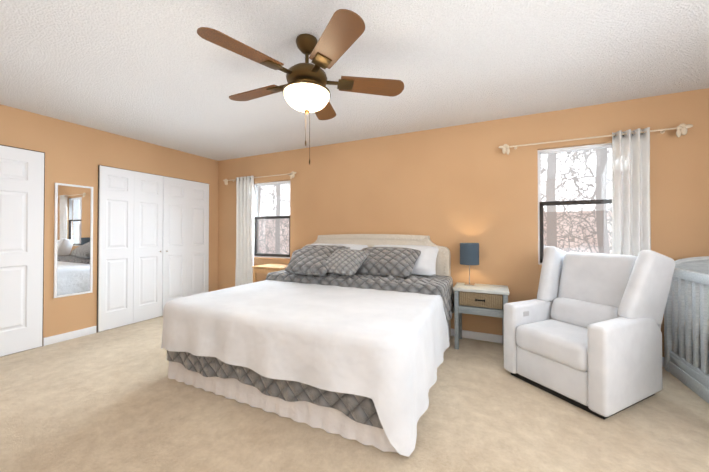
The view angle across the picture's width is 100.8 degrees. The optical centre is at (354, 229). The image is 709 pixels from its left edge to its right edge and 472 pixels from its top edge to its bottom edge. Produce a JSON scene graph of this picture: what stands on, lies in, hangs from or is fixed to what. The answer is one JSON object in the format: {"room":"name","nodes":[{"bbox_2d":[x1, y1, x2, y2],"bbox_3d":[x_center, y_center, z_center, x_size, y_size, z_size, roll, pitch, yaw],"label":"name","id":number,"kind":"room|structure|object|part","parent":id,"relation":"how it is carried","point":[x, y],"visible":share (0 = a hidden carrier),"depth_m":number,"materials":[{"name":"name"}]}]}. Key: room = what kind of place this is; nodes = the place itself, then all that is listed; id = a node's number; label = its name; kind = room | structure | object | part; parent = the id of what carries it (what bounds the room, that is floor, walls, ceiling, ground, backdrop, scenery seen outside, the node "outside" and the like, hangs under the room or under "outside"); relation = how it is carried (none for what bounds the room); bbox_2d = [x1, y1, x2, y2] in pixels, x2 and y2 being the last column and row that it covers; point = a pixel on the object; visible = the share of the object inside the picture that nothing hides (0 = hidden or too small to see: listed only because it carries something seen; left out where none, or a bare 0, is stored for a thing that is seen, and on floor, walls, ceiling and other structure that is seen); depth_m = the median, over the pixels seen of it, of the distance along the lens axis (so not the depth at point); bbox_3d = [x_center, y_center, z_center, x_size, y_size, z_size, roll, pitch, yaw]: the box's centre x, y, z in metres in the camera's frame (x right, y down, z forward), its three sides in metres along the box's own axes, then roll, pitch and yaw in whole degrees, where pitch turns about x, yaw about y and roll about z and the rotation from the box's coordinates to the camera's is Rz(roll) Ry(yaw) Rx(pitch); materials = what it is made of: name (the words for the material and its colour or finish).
{"room":"bedroom","nodes":[
{"label":"bedroom","id":0,"kind":"room"},
{"bbox_2d":[0,104,217,337],"bbox_3d":[-3.345,0.011,3.151,0.140,2.440,4.590,0,-1,25],"label":"wall","id":1,"kind":"structure","parent":0,"point":[76,154],"depth_m":3.38,"materials":[{"name":"paint"}]},
{"bbox_2d":[0,144,44,356],"bbox_3d":[-3.447,0.202,2.744,0.023,2.050,0.786,0,-1,25],"label":"door","id":2,"kind":"structure","parent":1,"relation":"in","point":[22,190],"depth_m":2.94,"materials":[{"name":"white wood"}]},
{"bbox_2d":[43,326,95,345],"bbox_3d":[-3.185,1.190,3.298,0.012,0.085,0.455,0,-1,25],"label":"baseboard","id":3,"kind":"structure","parent":1,"relation":"attached to","point":[90,330],"depth_m":3.27,"materials":[{"name":"white paint"}]},
{"bbox_2d":[53,183,92,297],"bbox_3d":[-3.175,0.118,3.321,0.019,1.250,0.335,0,-1,25],"label":"wall mirror","id":4,"kind":"object","parent":1,"relation":"attached to","point":[73,239],"visible":1,"depth_m":3.31,"materials":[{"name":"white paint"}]},
{"bbox_2d":[97,165,208,331],"bbox_3d":[-2.742,0.233,4.199,0.048,2.017,1.525,0,-1,25],"label":"closet doors","id":5,"kind":"structure","parent":1,"relation":"in","point":[152,245],"depth_m":4.00,"materials":[{"name":"white wood"}]},
{"bbox_2d":[0,316,708,471],"bbox_3d":[-0.369,1.267,1.726,6.730,0.100,4.590,0,-1,25],"label":"floor","id":6,"kind":"structure","parent":0,"point":[117,399],"depth_m":1.81,"materials":[{"name":"carpet"}]},
{"bbox_2d":[252,264,287,282],"bbox_3d":[-1.149,0.882,4.225,0.500,0.720,0.390,0,-1,25],"label":"side table","id":7,"kind":"object","parent":6,"relation":"on","point":[267,268],"visible":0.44,"depth_m":4.13,"materials":[{"name":"brown wood"}]},
{"bbox_2d":[161,234,453,456],"bbox_3d":[-0.262,0.636,2.878,2.182,1.175,2.124,0,-1,25],"label":"bed","id":8,"kind":"object","parent":6,"relation":"on","point":[346,336],"visible":1,"depth_m":2.03,"materials":[{"name":"white fabric"}]},
{"bbox_3d":[0.191,0.638,3.785,2.000,1.160,0.097,0,-1,25],"label":"headboard","id":9,"kind":"part","parent":8,"relation":"part of","materials":[{"name":"fabric"}]},
{"bbox_2d":[453,282,508,355],"bbox_3d":[1.327,0.915,3.073,0.514,0.630,0.377,0,-1,25],"label":"nightstand","id":10,"kind":"object","parent":6,"relation":"on","point":[484,299],"visible":0.92,"depth_m":2.95,"materials":[{"name":"wood"}]},
{"bbox_2d":[460,243,478,285],"bbox_3d":[1.246,0.373,3.176,0.196,0.453,0.196,0,-1,25],"label":"lamp","id":11,"kind":"object","parent":10,"relation":"on","point":[469,254],"visible":0.98,"depth_m":3.10,"materials":[{"name":"blue fabric"}]},
{"bbox_2d":[504,246,674,419],"bbox_3d":[1.820,0.687,2.351,0.923,1.073,0.827,0,-1,-25],"label":"recliner","id":12,"kind":"object","parent":6,"relation":"on","point":[583,331],"visible":1,"depth_m":2.12,"materials":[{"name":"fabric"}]},
{"bbox_2d":[664,256,708,403],"bbox_3d":[2.745,0.714,1.770,0.742,1.007,1.430,0,-1,25],"label":"crib","id":13,"kind":"object","parent":6,"relation":"on","point":[686,327],"visible":0.9,"depth_m":2.31,"materials":[{"name":"paint"}]},
{"bbox_2d":[0,0,708,160],"bbox_3d":[-0.369,-1.273,1.751,6.730,0.100,4.590,0,-1,25],"label":"ceiling","id":14,"kind":"structure","parent":0,"point":[163,73],"depth_m":2.14,"materials":[{"name":"white paint"}]},
{"bbox_2d":[197,9,403,164],"bbox_3d":[-0.355,-0.815,1.912,1.201,0.808,1.253,0,-1,25],"label":"fan","id":15,"kind":"object","parent":14,"relation":"hanging from","point":[305,89],"visible":1,"depth_m":1.77,"materials":[{"name":"brown wood"}]},
{"bbox_2d":[218,88,708,356],"bbox_3d":[0.586,0.017,3.748,6.450,2.440,0.140,0,-1,25],"label":"wall","id":16,"kind":"structure","parent":0,"point":[451,188],"depth_m":3.29,"materials":[{"name":"paint"}]},
{"bbox_2d":[223,171,295,285],"bbox_3d":[-1.519,0.181,4.607,1.501,2.070,0.109,0,-1,25],"label":"curtain","id":17,"kind":"object","parent":16,"relation":"hanging from","point":[244,228],"visible":0.96,"depth_m":4.68,"materials":[{"name":"beige fabric"}]},
{"bbox_3d":[-1.766,0.184,4.701,0.401,2.065,0.066,0,-1,25],"label":"panel","id":18,"kind":"part","parent":17,"relation":"part of","materials":[{"name":"fabric"}]},
{"bbox_2d":[254,180,289,260],"bbox_3d":[-1.297,-0.142,4.623,0.780,1.220,0.127,0,-1,25],"label":"window","id":19,"kind":"structure","parent":16,"relation":"in","point":[273,256],"depth_m":4.68,"materials":[{"name":"clear glass"}]},
{"bbox_2d":[538,143,611,267],"bbox_3d":[2.280,-0.224,2.925,0.780,1.230,0.127,0,-1,25],"label":"window","id":20,"kind":"structure","parent":16,"relation":"in","point":[541,249],"depth_m":3.00,"materials":[{"name":"clear glass"}]},
{"bbox_2d":[450,329,708,372],"bbox_3d":[0.553,1.194,3.667,6.449,0.085,0.013,0,-1,25],"label":"baseboard","id":21,"kind":"structure","parent":16,"relation":"attached to","point":[495,338],"depth_m":3.24,"materials":[{"name":"white paint"}]},
{"bbox_2d":[498,124,692,255],"bbox_3d":[2.227,0.143,2.832,1.491,2.110,0.104,0,-1,25],"label":"curtain","id":22,"kind":"object","parent":16,"relation":"hanging from","point":[631,230],"visible":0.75,"depth_m":2.67,"materials":[{"name":"beige fabric"}]},
{"bbox_3d":[2.524,0.144,2.668,0.276,2.105,0.062,0,-1,25],"label":"panel","id":23,"kind":"part","parent":22,"relation":"part of","materials":[{"name":"fabric"}]},
{"label":"outside","id":24,"kind":"structure","parent":0,"visible":0},
{"bbox_2d":[257,148,611,253],"bbox_3d":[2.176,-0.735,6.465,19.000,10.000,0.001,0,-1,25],"label":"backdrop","id":25,"kind":"structure","parent":24,"point":[548,174],"depth_m":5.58,"materials":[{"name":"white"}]}
]}

